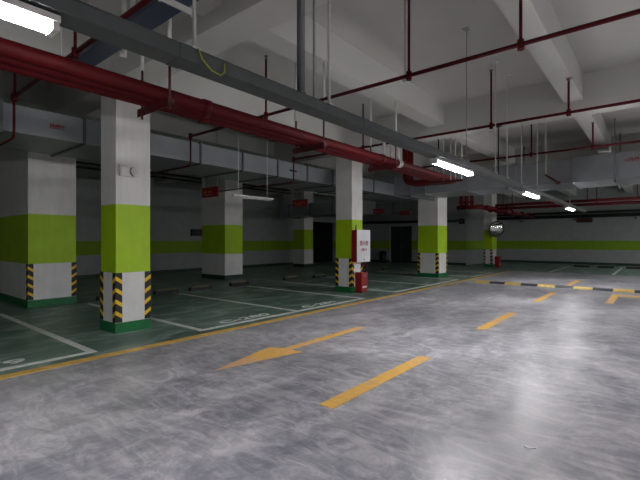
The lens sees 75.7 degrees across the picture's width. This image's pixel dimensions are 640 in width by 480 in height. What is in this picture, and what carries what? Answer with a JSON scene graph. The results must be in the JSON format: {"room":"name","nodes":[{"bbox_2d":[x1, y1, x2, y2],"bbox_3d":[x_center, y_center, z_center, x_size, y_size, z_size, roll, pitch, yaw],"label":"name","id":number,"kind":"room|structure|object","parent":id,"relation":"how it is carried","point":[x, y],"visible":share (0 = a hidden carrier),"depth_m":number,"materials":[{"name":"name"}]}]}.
{"room":"parking garage","nodes":[
{"label":"parking garage","id":0,"kind":"room"},
{"bbox_2d":[76,163,335,274],"bbox_3d":[-7.435,-0.875,18.401,0.250,4.750,41.000,0,0,39],"label":"wall","id":1,"kind":"structure","parent":0,"point":[175,207],"depth_m":19.30,"materials":[{"name":"paint"}]},
{"bbox_2d":[77,262,292,278],"bbox_3d":[-9.140,1.430,16.113,0.020,0.140,35.300,0,0,39],"label":"baseboard","id":2,"kind":"structure","parent":1,"relation":"attached to","point":[288,263],"depth_m":19.36,"materials":[{"name":"paint"}]},
{"bbox_2d":[191,229,201,235],"bbox_3d":[-5.940,-0.360,19.891,0.170,0.320,0.600,0,0,39],"label":"alarm box","id":3,"kind":"object","parent":1,"relation":"attached to","point":[194,232],"visible":0.83,"depth_m":19.81,"materials":[{"name":"black plastic"}]},
{"bbox_2d":[0,262,639,479],"bbox_3d":[2.823,1.600,9.975,26.300,0.200,41.000,0,0,39],"label":"floor","id":4,"kind":"structure","parent":0,"point":[559,377],"depth_m":4.31,"materials":[{"name":"concrete"}]},
{"bbox_2d":[0,148,76,307],"bbox_3d":[-7.155,-0.625,10.297,2.694,4.250,0.994,0,0,39],"label":"column","id":5,"kind":"structure","parent":4,"relation":"on","point":[38,264],"depth_m":9.50,"materials":[{"name":"paint"}]},
{"bbox_2d":[0,313,97,370],"bbox_3d":[-5.514,1.498,6.024,4.530,0.004,2.450,0,0,39],"label":"bay outline","id":6,"kind":"object","parent":4,"relation":"on","point":[87,350],"visible":1,"depth_m":5.79,"materials":[{"name":"white paint"}]},
{"bbox_2d":[100,96,150,333],"bbox_3d":[-3.297,-0.625,6.991,0.574,4.250,0.604,0,0,39],"label":"column","id":7,"kind":"structure","parent":4,"relation":"on","point":[125,273],"depth_m":6.78,"materials":[{"name":"paint"}]},
{"bbox_2d":[119,165,139,176],"bbox_3d":[-3.106,-1.120,6.723,0.065,0.180,0.328,0,0,39],"label":"lamp","id":8,"kind":"object","parent":7,"relation":"attached to","point":[124,170],"visible":1,"depth_m":6.69,"materials":[{"name":"white plastic"}]},
{"bbox_2d":[153,288,178,293],"bbox_3d":[-4.340,1.447,11.653,0.150,0.106,0.720,0,0,39],"label":"wheel stop","id":9,"kind":"object","parent":4,"relation":"on","point":[164,291],"visible":1,"depth_m":11.60,"materials":[{"name":"black rubber"}]},
{"bbox_2d":[89,293,298,330],"bbox_3d":[-2.931,1.498,9.169,4.530,0.004,2.470,0,0,39],"label":"bay outline","id":10,"kind":"object","parent":4,"relation":"on","point":[293,311],"visible":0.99,"depth_m":7.86,"materials":[{"name":"white paint"}]},
{"bbox_2d":[189,285,211,290],"bbox_3d":[-3.596,1.447,12.401,0.150,0.106,0.720,0,0,39],"label":"wheel stop","id":11,"kind":"object","parent":4,"relation":"on","point":[208,286],"visible":1,"depth_m":12.34,"materials":[{"name":"black rubber"}]},
{"bbox_2d":[202,176,242,279],"bbox_3d":[-3.866,-0.625,16.279,1.484,4.250,0.874,0,0,39],"label":"column","id":12,"kind":"structure","parent":4,"relation":"on","point":[222,215],"depth_m":15.86,"materials":[{"name":"paint"}]},
{"bbox_2d":[229,281,248,285],"bbox_3d":[-2.696,1.447,13.732,0.150,0.106,0.720,0,0,39],"label":"wheel stop","id":13,"kind":"object","parent":4,"relation":"on","point":[241,282],"visible":0.96,"depth_m":13.65,"materials":[{"name":"black rubber"}]},
{"bbox_2d":[0,271,509,379],"bbox_3d":[-1.107,1.498,7.380,0.160,0.004,32.000,0,0,39],"label":"edge line","id":14,"kind":"object","parent":4,"relation":"on","point":[43,368],"visible":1,"depth_m":6.20,"materials":[{"name":"paint"}]},
{"bbox_2d":[214,327,363,370],"bbox_3d":[-0.256,1.498,5.904,0.530,0.004,3.040,0,0,39],"label":"arrow","id":15,"kind":"object","parent":4,"relation":"on","point":[270,352],"visible":1,"depth_m":5.48,"materials":[{"name":"yellow paint"}]},
{"bbox_2d":[283,276,298,279],"bbox_3d":[-1.110,1.447,15.664,0.150,0.106,0.720,0,0,39],"label":"wheel stop","id":16,"kind":"object","parent":4,"relation":"on","point":[292,277],"visible":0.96,"depth_m":15.58,"materials":[{"name":"black rubber"}]},
{"bbox_2d":[293,191,312,266],"bbox_3d":[-0.953,-0.625,23.410,0.834,4.250,0.794,0,0,39],"label":"column","id":17,"kind":"structure","parent":4,"relation":"on","point":[302,227],"depth_m":23.15,"materials":[{"name":"paint"}]},
{"bbox_2d":[249,286,364,310],"bbox_3d":[-1.367,1.498,11.074,4.530,0.004,2.460,0,0,39],"label":"bay outline","id":18,"kind":"object","parent":4,"relation":"on","point":[249,286],"visible":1,"depth_m":10.12,"materials":[{"name":"white paint"}]},
{"bbox_2d":[312,274,325,277],"bbox_3d":[-0.021,1.447,16.517,0.150,0.106,0.720,0,0,39],"label":"wheel stop","id":19,"kind":"object","parent":4,"relation":"on","point":[321,275],"visible":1,"depth_m":16.41,"materials":[{"name":"black rubber"}]},
{"bbox_2d":[335,157,362,292],"bbox_3d":[0.855,-0.625,12.045,0.594,4.250,0.564,0,0,39],"label":"column","id":20,"kind":"structure","parent":4,"relation":"on","point":[348,172],"depth_m":11.83,"materials":[{"name":"paint"}]},
{"bbox_2d":[352,225,369,267],"bbox_3d":[1.181,0.200,11.800,0.214,1.266,0.666,0,0,39],"label":"upper cabinet","id":21,"kind":"object","parent":20,"relation":"attached to","point":[360,238],"visible":1,"depth_m":11.64,"materials":[{"name":"white metal"}]},
{"bbox_2d":[287,277,429,291],"bbox_3d":[1.210,1.498,14.211,4.530,0.004,2.500,0,0,39],"label":"bay outline","id":22,"kind":"object","parent":4,"relation":"on","point":[327,277],"visible":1,"depth_m":13.55,"materials":[{"name":"white paint"}]},
{"bbox_2d":[355,272,367,292],"bbox_3d":[1.191,1.210,11.807,0.248,0.580,0.336,0,0,39],"label":"box","id":23,"kind":"object","parent":4,"relation":"on","point":[361,278],"visible":1,"depth_m":11.70,"materials":[{"name":"red metal"}]},
{"bbox_2d":[319,356,429,408],"bbox_3d":[0.700,1.498,4.492,0.160,0.004,2.030,0,0,39],"label":"lane marking","id":24,"kind":"object","parent":4,"relation":"on","point":[348,395],"visible":1,"depth_m":4.29,"materials":[{"name":"yellow paint"}]},
{"bbox_2d":[379,251,385,262],"bbox_3d":[4.172,1.100,27.372,0.500,0.800,0.500,0,0,39],"label":"waste bin","id":25,"kind":"object","parent":4,"relation":"on","point":[382,254],"visible":1,"depth_m":27.19,"materials":[{"name":"black plastic"}]},
{"bbox_2d":[373,274,458,284],"bbox_3d":[2.766,1.498,16.105,4.530,0.004,2.400,0,0,39],"label":"bay outline","id":26,"kind":"object","parent":4,"relation":"on","point":[373,274],"visible":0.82,"depth_m":16.01,"materials":[{"name":"white paint"}]},
{"bbox_2d":[418,171,446,277],"bbox_3d":[4.635,-0.625,16.970,0.884,4.250,0.934,0,0,39],"label":"column","id":27,"kind":"structure","parent":4,"relation":"on","point":[432,215],"depth_m":16.63,"materials":[{"name":"paint"}]},
{"bbox_2d":[381,268,489,276],"bbox_3d":[5.336,1.498,19.234,4.530,0.004,2.500,0,0,39],"label":"bay outline","id":28,"kind":"object","parent":4,"relation":"on","point":[403,268],"visible":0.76,"depth_m":18.69,"materials":[{"name":"white paint"}]},
{"bbox_2d":[483,194,496,266],"bbox_3d":[9.650,-0.625,23.359,0.484,4.250,0.874,0,0,39],"label":"column","id":29,"kind":"structure","parent":4,"relation":"on","point":[490,242],"depth_m":23.08,"materials":[{"name":"paint"}]},
{"bbox_2d":[489,221,504,236],"bbox_3d":[9.662,-0.600,22.539,0.755,0.890,0.546,0,0,29],"label":"convex mirror","id":30,"kind":"object","parent":29,"relation":"attached to","point":[496,228],"visible":1,"depth_m":22.47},
{"bbox_2d":[475,313,516,329],"bbox_3d":[3.325,1.498,7.687,0.160,0.004,2.000,0,0,39],"label":"lane marking","id":31,"kind":"object","parent":4,"relation":"on","point":[507,315],"visible":1,"depth_m":7.56,"materials":[{"name":"yellow paint"}]},
{"bbox_2d":[495,256,500,266],"bbox_3d":[9.778,1.196,22.639,0.259,0.607,0.352,0,0,39],"label":"box","id":32,"kind":"object","parent":4,"relation":"on","point":[497,258],"visible":0.99,"depth_m":22.51,"materials":[{"name":"red metal"}]},
{"bbox_2d":[533,292,554,301],"bbox_3d":[5.959,1.498,10.894,0.160,0.004,2.200,0,0,39],"label":"lane marking","id":33,"kind":"object","parent":4,"relation":"on","point":[550,293],"visible":1,"depth_m":10.72,"materials":[{"name":"yellow paint"}]},
{"bbox_2d":[475,280,639,292],"bbox_3d":[8.288,1.470,12.500,6.992,0.060,0.420,0,0,39],"label":"bump","id":34,"kind":"object","parent":4,"relation":"on","point":[476,281],"visible":1,"depth_m":12.91,"materials":[{"name":"yellow rubber"}]},
{"bbox_2d":[566,280,580,285],"bbox_3d":[8.910,1.498,14.487,0.160,0.004,2.300,0,0,39],"label":"lane marking","id":35,"kind":"object","parent":4,"relation":"on","point":[575,281],"visible":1,"depth_m":14.50,"materials":[{"name":"yellow paint"}]},
{"bbox_2d":[574,265,588,266],"bbox_3d":[14.524,1.448,22.881,0.720,0.104,0.150,0,0,39],"label":"wheel stop","id":36,"kind":"object","parent":4,"relation":"on","point":[574,265],"visible":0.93,"depth_m":22.83,"materials":[{"name":"black rubber"}]},
{"bbox_2d":[597,266,613,267],"bbox_3d":[15.374,1.448,22.183,0.720,0.104,0.150,0,0,39],"label":"wheel stop","id":37,"kind":"object","parent":4,"relation":"on","point":[597,266],"visible":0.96,"depth_m":22.13,"materials":[{"name":"black rubber"}]},
{"bbox_2d":[605,294,639,303],"bbox_3d":[8.412,1.498,9.752,2.580,0.004,2.050,0,0,39],"label":"corner marking","id":38,"kind":"object","parent":4,"relation":"on","point":[612,299],"visible":1,"depth_m":10.72,"materials":[{"name":"yellow paint"}]},
{"bbox_2d":[0,0,639,165],"bbox_3d":[2.823,-3.350,9.975,26.900,0.200,41.600,0,0,39],"label":"ceiling","id":39,"kind":"structure","parent":0,"point":[375,28],"depth_m":6.99,"materials":[{"name":"paint"}]},
{"bbox_2d":[117,0,126,57],"bbox_3d":[-2.388,-2.726,4.970,0.060,1.049,0.107,0,0,39],"label":"conduit","id":40,"kind":"object","parent":39,"relation":"attached to","point":[123,53],"visible":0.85,"depth_m":4.96,"materials":[{"name":"grey metal"}]},
{"bbox_2d":[60,0,198,65],"bbox_3d":[0.068,-2.685,2.643,8.450,1.130,0.370,0,0,39],"label":"cable tray","id":41,"kind":"object","parent":39,"relation":"hanging from","point":[155,13],"visible":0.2,"depth_m":4.09,"materials":[{"name":"metal"}]},
{"bbox_2d":[0,0,152,145],"bbox_3d":[0.376,-2.325,2.111,19.900,1.700,0.072,0,0,39],"label":"pipe","id":42,"kind":"object","parent":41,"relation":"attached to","point":[75,51],"visible":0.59,"depth_m":4.71,"materials":[{"name":"red metal"}]},
{"bbox_2d":[126,0,135,51],"bbox_3d":[-2.218,-2.726,4.831,0.060,1.049,0.107,0,0,39],"label":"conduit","id":43,"kind":"object","parent":39,"relation":"attached to","point":[132,2],"visible":0.15,"depth_m":4.83,"materials":[{"name":"metal"}]},
{"bbox_2d":[137,0,174,119],"bbox_3d":[-1.826,-2.317,4.567,0.660,1.855,0.080,0,0,39],"label":"bracket","id":44,"kind":"object","parent":39,"relation":"hanging from","point":[167,102],"visible":0.67,"depth_m":4.42,"materials":[{"name":"red metal"}]},
{"bbox_2d":[43,0,331,117],"bbox_3d":[-1.153,-2.900,5.134,26.300,0.700,0.470,0,0,39],"label":"ceiling beam","id":45,"kind":"structure","parent":39,"relation":"attached to","point":[234,22],"depth_m":5.30,"materials":[{"name":"paint"}]},
{"bbox_2d":[0,71,374,178],"bbox_3d":[-1.639,-3.000,13.641,0.350,0.500,41.000,0,0,39],"label":"ceiling beam","id":46,"kind":"structure","parent":39,"relation":"attached to","point":[164,124],"depth_m":10.97,"materials":[{"name":"paint"}]},
{"bbox_2d":[192,0,200,49],"bbox_3d":[-0.806,-2.221,2.642,0.100,2.058,0.100,0,0,39],"label":"rod","id":47,"kind":"object","parent":39,"relation":"hanging from","point":[193,1],"visible":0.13,"depth_m":2.63,"materials":[{"name":"grey metal"}]},
{"bbox_2d":[19,0,586,212],"bbox_3d":[1.555,-1.143,5.517,0.172,0.093,28.500,0,0,39],"label":"cable tray","id":48,"kind":"object","parent":47,"relation":"hanging from","point":[78,16],"visible":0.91,"depth_m":2.77,"materials":[{"name":"grey metal"}]},
{"bbox_2d":[0,0,60,37],"bbox_3d":[-1.746,-1.051,1.498,0.110,0.078,1.400,0,0,39],"label":"lamp","id":49,"kind":"object","parent":48,"relation":"attached to","point":[16,11],"visible":1,"depth_m":1.93,"materials":[{"name":"white plastic"}]},
{"bbox_2d":[198,48,224,75],"bbox_3d":[-0.688,-1.129,2.636,0.020,0.126,0.208,0,0,39],"label":"ground wire","id":50,"kind":"object","parent":48,"relation":"hanging from","point":[198,48],"visible":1,"depth_m":2.61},
{"bbox_2d":[429,157,473,175],"bbox_3d":[1.942,-1.051,5.988,0.110,0.078,1.400,0,0,39],"label":"lamp","id":51,"kind":"object","parent":48,"relation":"attached to","point":[437,161],"visible":1,"depth_m":5.84,"materials":[{"name":"white plastic"}]},
{"bbox_2d":[521,190,539,198],"bbox_3d":[4.919,-1.051,9.612,0.110,0.078,1.400,0,0,39],"label":"lamp","id":52,"kind":"object","parent":48,"relation":"attached to","point":[524,192],"visible":1,"depth_m":9.47,"materials":[{"name":"white plastic"}]},
{"bbox_2d":[564,206,574,210],"bbox_3d":[8.378,-1.051,13.824,0.110,0.078,1.400,0,0,39],"label":"lamp","id":53,"kind":"object","parent":48,"relation":"attached to","point":[565,207],"visible":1,"depth_m":13.56,"materials":[{"name":"white plastic"}]},
{"bbox_2d":[76,158,335,196],"bbox_3d":[-6.199,-3.000,17.386,0.350,0.500,41.000,0,0,39],"label":"ceiling beam","id":54,"kind":"structure","parent":39,"relation":"attached to","point":[81,160],"depth_m":20.23,"materials":[{"name":"paint"}]},
{"bbox_2d":[202,186,218,197],"bbox_3d":[-3.174,-2.240,11.922,0.760,2.000,0.044,0,0,39],"label":"hanging sign","id":55,"kind":"object","parent":39,"relation":"hanging from","point":[207,192],"visible":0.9,"depth_m":11.88,"materials":[{"name":"red plastic"}]},
{"bbox_2d":[0,63,437,184],"bbox_3d":[-3.688,-2.365,3.307,1.142,1.759,20.428,0,0,39],"label":"pipe","id":56,"kind":"object","parent":39,"relation":"hanging from","point":[424,180],"visible":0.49,"depth_m":5.08,"materials":[{"name":"red metal"}]},
{"bbox_2d":[0,55,445,185],"bbox_3d":[-3.566,-2.365,3.322,1.312,1.759,20.608,0,0,39],"label":"pipe","id":57,"kind":"object","parent":39,"relation":"hanging from","point":[9,61],"visible":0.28,"depth_m":4.74,"materials":[{"name":"red metal"}]},
{"bbox_2d":[0,37,456,186],"bbox_3d":[-3.443,-2.365,3.338,1.482,1.759,20.788,0,0,39],"label":"pipe","id":58,"kind":"object","parent":39,"relation":"hanging from","point":[8,48],"visible":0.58,"depth_m":4.50,"materials":[{"name":"red metal"}]},
{"bbox_2d":[231,131,273,200],"bbox_3d":[-1.584,-2.107,9.777,0.100,2.286,1.240,0,0,39],"label":"lamp","id":59,"kind":"object","parent":39,"relation":"hanging from","point":[233,195],"visible":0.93,"depth_m":9.48,"materials":[{"name":"white plastic"}]},
{"bbox_2d":[0,18,524,198],"bbox_3d":[0.563,-3.000,11.832,0.350,0.500,41.000,0,0,39],"label":"ceiling beam","id":60,"kind":"structure","parent":39,"relation":"attached to","point":[185,82],"depth_m":8.33,"materials":[{"name":"paint"}]},
{"bbox_2d":[292,161,307,206],"bbox_3d":[-0.682,-2.190,14.042,0.680,2.100,0.044,0,0,39],"label":"hanging sign","id":61,"kind":"object","parent":39,"relation":"hanging from","point":[301,202],"visible":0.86,"depth_m":14.00,"materials":[{"name":"red plastic"}]},
{"bbox_2d":[297,0,305,93],"bbox_3d":[-0.159,-2.221,3.430,0.100,2.058,0.100,0,0,39],"label":"rod","id":62,"kind":"object","parent":39,"relation":"hanging from","point":[300,3],"visible":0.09,"depth_m":3.40,"materials":[{"name":"metal"}]},
{"bbox_2d":[293,62,326,155],"bbox_3d":[-0.170,-2.317,6.584,0.660,1.855,0.080,0,0,39],"label":"bracket","id":63,"kind":"object","parent":39,"relation":"hanging from","point":[323,145],"visible":0.72,"depth_m":6.46,"materials":[{"name":"red metal"}]},
{"bbox_2d":[312,0,318,98],"bbox_3d":[-0.051,-2.221,3.562,0.100,2.058,0.100,0,0,39],"label":"rod","id":64,"kind":"object","parent":39,"relation":"hanging from","point":[314,1],"visible":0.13,"depth_m":3.55,"materials":[{"name":"metal"}]},
{"bbox_2d":[280,199,375,218],"bbox_3d":[0.240,-2.195,20.379,5.100,2.090,1.330,0,0,39],"label":"air duct","id":65,"kind":"object","parent":39,"relation":"hanging from","point":[323,209],"visible":0.59,"depth_m":20.02,"materials":[{"name":"metal"}]},
{"bbox_2d":[328,0,333,105],"bbox_3d":[0.083,-2.221,3.724,0.100,2.058,0.100,0,0,39],"label":"rod","id":66,"kind":"object","parent":39,"relation":"hanging from","point":[329,1],"visible":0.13,"depth_m":3.71,"materials":[{"name":"grey metal"}]},
{"bbox_2d":[331,197,373,201],"bbox_3d":[11.097,-2.900,20.048,26.300,0.700,0.470,0,0,39],"label":"ceiling beam","id":67,"kind":"structure","parent":39,"relation":"attached to","point":[332,198],"depth_m":28.05,"materials":[{"name":"paint"}]},
{"bbox_2d":[328,201,417,216],"bbox_3d":[2.520,-1.750,24.006,7.980,0.560,1.160,0,0,39],"label":"air duct","id":68,"kind":"object","parent":39,"relation":"hanging from","point":[412,207],"visible":0.3,"depth_m":22.01,"materials":[{"name":"metal"}]},
{"bbox_2d":[373,170,383,213],"bbox_3d":[2.547,-2.200,17.989,0.500,2.080,0.044,0,0,39],"label":"hanging sign","id":69,"kind":"object","parent":39,"relation":"hanging from","point":[375,211],"visible":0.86,"depth_m":17.92,"materials":[{"name":"red plastic"}]},
{"bbox_2d":[189,0,575,195],"bbox_3d":[2.827,-3.000,9.972,0.390,0.500,41.000,0,0,39],"label":"ceiling beam","id":70,"kind":"structure","parent":39,"relation":"attached to","point":[351,67],"depth_m":7.19,"materials":[{"name":"paint"}]},
{"bbox_2d":[368,99,397,172],"bbox_3d":[1.271,-2.317,8.338,0.660,1.855,0.080,0,0,39],"label":"bracket","id":71,"kind":"object","parent":39,"relation":"hanging from","point":[392,166],"visible":0.73,"depth_m":8.27,"materials":[{"name":"red metal"}]},
{"bbox_2d":[150,0,639,174],"bbox_3d":[2.299,-2.345,4.453,19.900,1.740,0.072,0,0,39],"label":"pipe","id":72,"kind":"object","parent":39,"relation":"hanging from","point":[521,43],"visible":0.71,"depth_m":4.96,"materials":[{"name":"red metal"}]},
{"bbox_2d":[155,62,639,183],"bbox_3d":[2.972,-2.900,10.157,26.300,0.700,0.470,0,0,39],"label":"ceiling beam","id":73,"kind":"structure","parent":39,"relation":"attached to","point":[617,84],"depth_m":8.92,"materials":[{"name":"paint"}]},
{"bbox_2d":[519,122,523,183],"bbox_3d":[4.380,-1.871,8.955,0.100,1.358,0.100,0,0,39],"label":"rod","id":74,"kind":"object","parent":73,"relation":"hanging from","point":[521,123],"visible":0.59,"depth_m":8.95,"materials":[{"name":"metal"}]},
{"bbox_2d":[402,0,405,81],"bbox_3d":[1.136,-2.690,5.511,0.100,1.120,0.100,0,0,39],"label":"rod","id":75,"kind":"object","parent":39,"relation":"hanging from","point":[403,80],"visible":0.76,"depth_m":5.51,"materials":[{"name":"metal"}]},
{"bbox_2d":[400,200,408,214],"bbox_3d":[4.058,-2.220,19.829,0.500,2.040,0.044,0,0,39],"label":"hanging sign","id":76,"kind":"object","parent":39,"relation":"hanging from","point":[401,212],"visible":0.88,"depth_m":19.84,"materials":[{"name":"red plastic"}]},
{"bbox_2d":[362,215,461,223],"bbox_3d":[5.047,-2.135,26.783,8.402,2.210,0.171,0,0,39],"label":"pipe","id":77,"kind":"object","parent":39,"relation":"hanging from","point":[453,220],"visible":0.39,"depth_m":26.75,"materials":[{"name":"metal"}]},
{"bbox_2d":[410,185,433,200],"bbox_3d":[3.884,-2.405,15.600,0.040,1.690,2.040,0,0,39],"label":"hanger","id":78,"kind":"object","parent":39,"relation":"hanging from","point":[410,185],"visible":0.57,"depth_m":15.29,"materials":[{"name":"grey metal"}]},
{"bbox_2d":[362,151,639,201],"bbox_3d":[9.142,-1.995,11.287,18.000,0.750,1.810,0,0,39],"label":"air duct","id":79,"kind":"object","parent":78,"relation":"hanging from","point":[597,170],"visible":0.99,"depth_m":12.44,"materials":[{"name":"grey metal"}]},
{"bbox_2d":[0,99,393,197],"bbox_3d":[-5.568,-1.859,6.385,1.570,0.482,24.400,0,0,39],"label":"air duct","id":80,"kind":"object","parent":79,"relation":"attached to","point":[36,131],"visible":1,"depth_m":8.52,"materials":[{"name":"metal"}]},
{"bbox_2d":[219,69,639,191],"bbox_3d":[4.285,-2.335,6.872,19.900,1.720,0.072,0,0,39],"label":"sprinkler line","id":81,"kind":"object","parent":39,"relation":"hanging from","point":[569,111],"visible":0.98,"depth_m":7.73,"materials":[{"name":"red paint"}]},
{"bbox_2d":[496,125,501,174],"bbox_3d":[3.320,-1.656,7.665,0.100,0.928,0.100,0,0,39],"label":"rod","id":82,"kind":"object","parent":81,"relation":"hanging from","point":[497,126],"visible":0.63,"depth_m":7.66,"materials":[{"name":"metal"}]},
{"bbox_2d":[428,136,463,183],"bbox_3d":[3.172,-2.345,10.400,0.900,1.800,0.080,0,0,39],"label":"bracket","id":83,"kind":"object","parent":39,"relation":"hanging from","point":[461,179],"visible":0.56,"depth_m":10.31,"materials":[{"name":"red metal"}]},
{"bbox_2d":[260,132,639,194],"bbox_3d":[6.939,-2.900,14.986,26.300,0.700,0.470,0,0,39],"label":"ceiling beam","id":84,"kind":"structure","parent":39,"relation":"attached to","point":[631,147],"depth_m":14.00,"materials":[{"name":"paint"}]},
{"bbox_2d":[462,26,470,160],"bbox_3d":[2.256,-2.220,6.339,0.100,2.060,0.100,0,0,39],"label":"rod","id":85,"kind":"object","parent":39,"relation":"hanging from","point":[468,28],"visible":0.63,"depth_m":6.33,"materials":[{"name":"metal"}]},
{"bbox_2d":[456,193,534,218],"bbox_3d":[8.829,-2.208,20.103,1.325,2.065,8.082,0,0,39],"label":"header","id":86,"kind":"object","parent":39,"relation":"hanging from","point":[461,206],"visible":0.73,"depth_m":17.34,"materials":[{"name":"red paint"}]},
{"bbox_2d":[492,60,498,172],"bbox_3d":[3.205,-2.221,7.526,0.100,2.058,0.100,0,0,39],"label":"rod","id":87,"kind":"object","parent":39,"relation":"hanging from","point":[493,62],"visible":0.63,"depth_m":7.52,"materials":[{"name":"grey metal"}]},
{"bbox_2d":[504,74,510,177],"bbox_3d":[3.681,-2.221,8.105,0.100,2.058,0.100,0,0,39],"label":"rod","id":88,"kind":"object","parent":39,"relation":"hanging from","point":[505,75],"visible":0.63,"depth_m":8.10,"materials":[{"name":"grey metal"}]},
{"bbox_2d":[507,135,524,194],"bbox_3d":[6.434,-2.405,13.505,0.040,1.690,2.040,0,0,39],"label":"hanger","id":89,"kind":"object","parent":39,"relation":"hanging from","point":[508,188],"visible":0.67,"depth_m":12.99,"materials":[{"name":"grey metal"}]},
{"bbox_2d":[422,122,639,167],"bbox_3d":[8.479,-2.643,7.723,14.500,1.105,0.070,0,0,39],"label":"sprinkler line","id":90,"kind":"object","parent":39,"relation":"hanging from","point":[593,146],"visible":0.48,"depth_m":9.95,"materials":[{"name":"red paint"}]},
{"bbox_2d":[537,123,537,189],"bbox_3d":[5.332,-2.221,10.114,0.100,2.058,0.100,0,0,39],"label":"rod","id":91,"kind":"object","parent":39,"relation":"hanging from","point":[537,123],"visible":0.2,"depth_m":10.11,"materials":[{"name":"metal"}]},
{"bbox_2d":[544,122,560,184],"bbox_3d":[5.987,-2.335,10.611,0.378,1.830,0.120,0,0,39],"label":"bracket","id":92,"kind":"object","parent":39,"relation":"hanging from","point":[546,175],"visible":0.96,"depth_m":10.69,"materials":[{"name":"metal"}]},
{"bbox_2d":[494,0,632,192],"bbox_3d":[5.025,-3.000,8.166,0.320,0.500,41.000,0,0,39],"label":"ceiling beam","id":93,"kind":"structure","parent":39,"relation":"attached to","point":[555,57],"depth_m":6.31,"materials":[{"name":"paint"}]},
{"bbox_2d":[495,184,639,206],"bbox_3d":[12.696,-2.300,12.542,14.100,1.880,0.133,0,0,39],"label":"pipe","id":94,"kind":"object","parent":39,"relation":"hanging from","point":[637,197],"visible":0.59,"depth_m":15.11,"materials":[{"name":"red metal"}]},
{"bbox_2d":[498,187,639,209],"bbox_3d":[12.950,-2.245,12.851,14.100,1.990,0.133,0,0,39],"label":"pipe","id":95,"kind":"object","parent":39,"relation":"hanging from","point":[619,202],"visible":0.77,"depth_m":15.48,"materials":[{"name":"red metal"}]},
{"bbox_2d":[614,118,620,188],"bbox_3d":[8.521,-2.405,11.791,0.040,1.690,2.040,0,0,39],"label":"hanger","id":96,"kind":"object","parent":39,"relation":"hanging from","point":[615,181],"visible":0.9,"depth_m":11.01,"materials":[{"name":"red metal"}]},
{"bbox_2d":[313,222,332,262],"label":"door","id":97,"kind":"structure","parent":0,"point":[322,231],"depth_m":29.24,"materials":[{"name":"black"}]},
{"bbox_2d":[362,196,466,264],"bbox_3d":[5.419,-0.875,27.157,8.500,4.750,0.250,0,0,39],"label":"wall","id":98,"kind":"structure","parent":0,"point":[380,234],"depth_m":26.46,"materials":[{"name":"paint"}]},
{"bbox_2d":[391,226,411,262],"bbox_3d":[5.377,0.300,27.185,1.600,2.400,0.120,0,0,39],"label":"door","id":99,"kind":"structure","parent":98,"relation":"in","point":[401,236],"depth_m":27.23,"materials":[{"name":"metal"}]},
{"bbox_2d":[369,260,465,264],"bbox_3d":[5.333,1.430,27.053,8.500,0.140,0.020,0,0,39],"label":"baseboard","id":100,"kind":"structure","parent":98,"relation":"attached to","point":[448,263],"depth_m":25.05,"materials":[{"name":"paint"}]},
{"bbox_2d":[467,195,483,264],"bbox_3d":[10.416,-0.875,26.741,0.250,4.750,5.450,0,0,39],"label":"wall","id":101,"kind":"structure","parent":0,"point":[475,217],"depth_m":25.65,"materials":[{"name":"paint"}]},
{"bbox_2d":[497,184,639,263],"bbox_3d":[19.198,-0.875,23.215,17.800,4.750,0.250,0,0,39],"label":"wall","id":102,"kind":"structure","parent":0,"point":[604,239],"depth_m":25.72,"materials":[{"name":"paint"}]},
{"bbox_2d":[497,209,639,221],"bbox_3d":[18.777,-1.470,22.703,17.600,0.500,1.057,0,0,39],"label":"pipe","id":103,"kind":"object","parent":102,"relation":"attached to","point":[635,212],"visible":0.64,"depth_m":24.86,"materials":[{"name":"metal"}]},
{"bbox_2d":[501,260,639,265],"bbox_3d":[19.113,1.430,23.111,17.800,0.140,0.020,0,0,39],"label":"baseboard","id":104,"kind":"structure","parent":102,"relation":"attached to","point":[527,261],"depth_m":25.77,"materials":[{"name":"green paint"}]},
{"bbox_2d":[576,218,592,222],"bbox_3d":[16.294,-1.220,25.390,0.850,0.280,0.075,0,0,39],"label":"wall sign","id":105,"kind":"object","parent":102,"relation":"attached to","point":[578,220],"visible":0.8,"depth_m":25.39,"materials":[{"name":"metal"}]},
{"bbox_3d":[-10.268,-0.875,-5.963,26.300,4.750,0.250,0,0,39],"label":"wall","id":106,"kind":"structure","parent":0,"visible":0},
{"bbox_2d":[76,166,289,193],"bbox_3d":[-9.781,-2.330,10.622,0.095,0.100,26.000,0,0,39],"label":"pipe","id":107,"kind":"object","parent":106,"relation":"attached to","point":[82,167],"visible":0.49,"depth_m":15.81,"materials":[{"name":"black metal"}]},
{"bbox_2d":[76,161,289,190],"bbox_3d":[-9.781,-2.480,10.622,0.095,0.100,26.000,0,0,39],"label":"pipe","id":108,"kind":"object","parent":106,"relation":"attached to","point":[79,162],"visible":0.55,"depth_m":15.89,"materials":[{"name":"black metal"}]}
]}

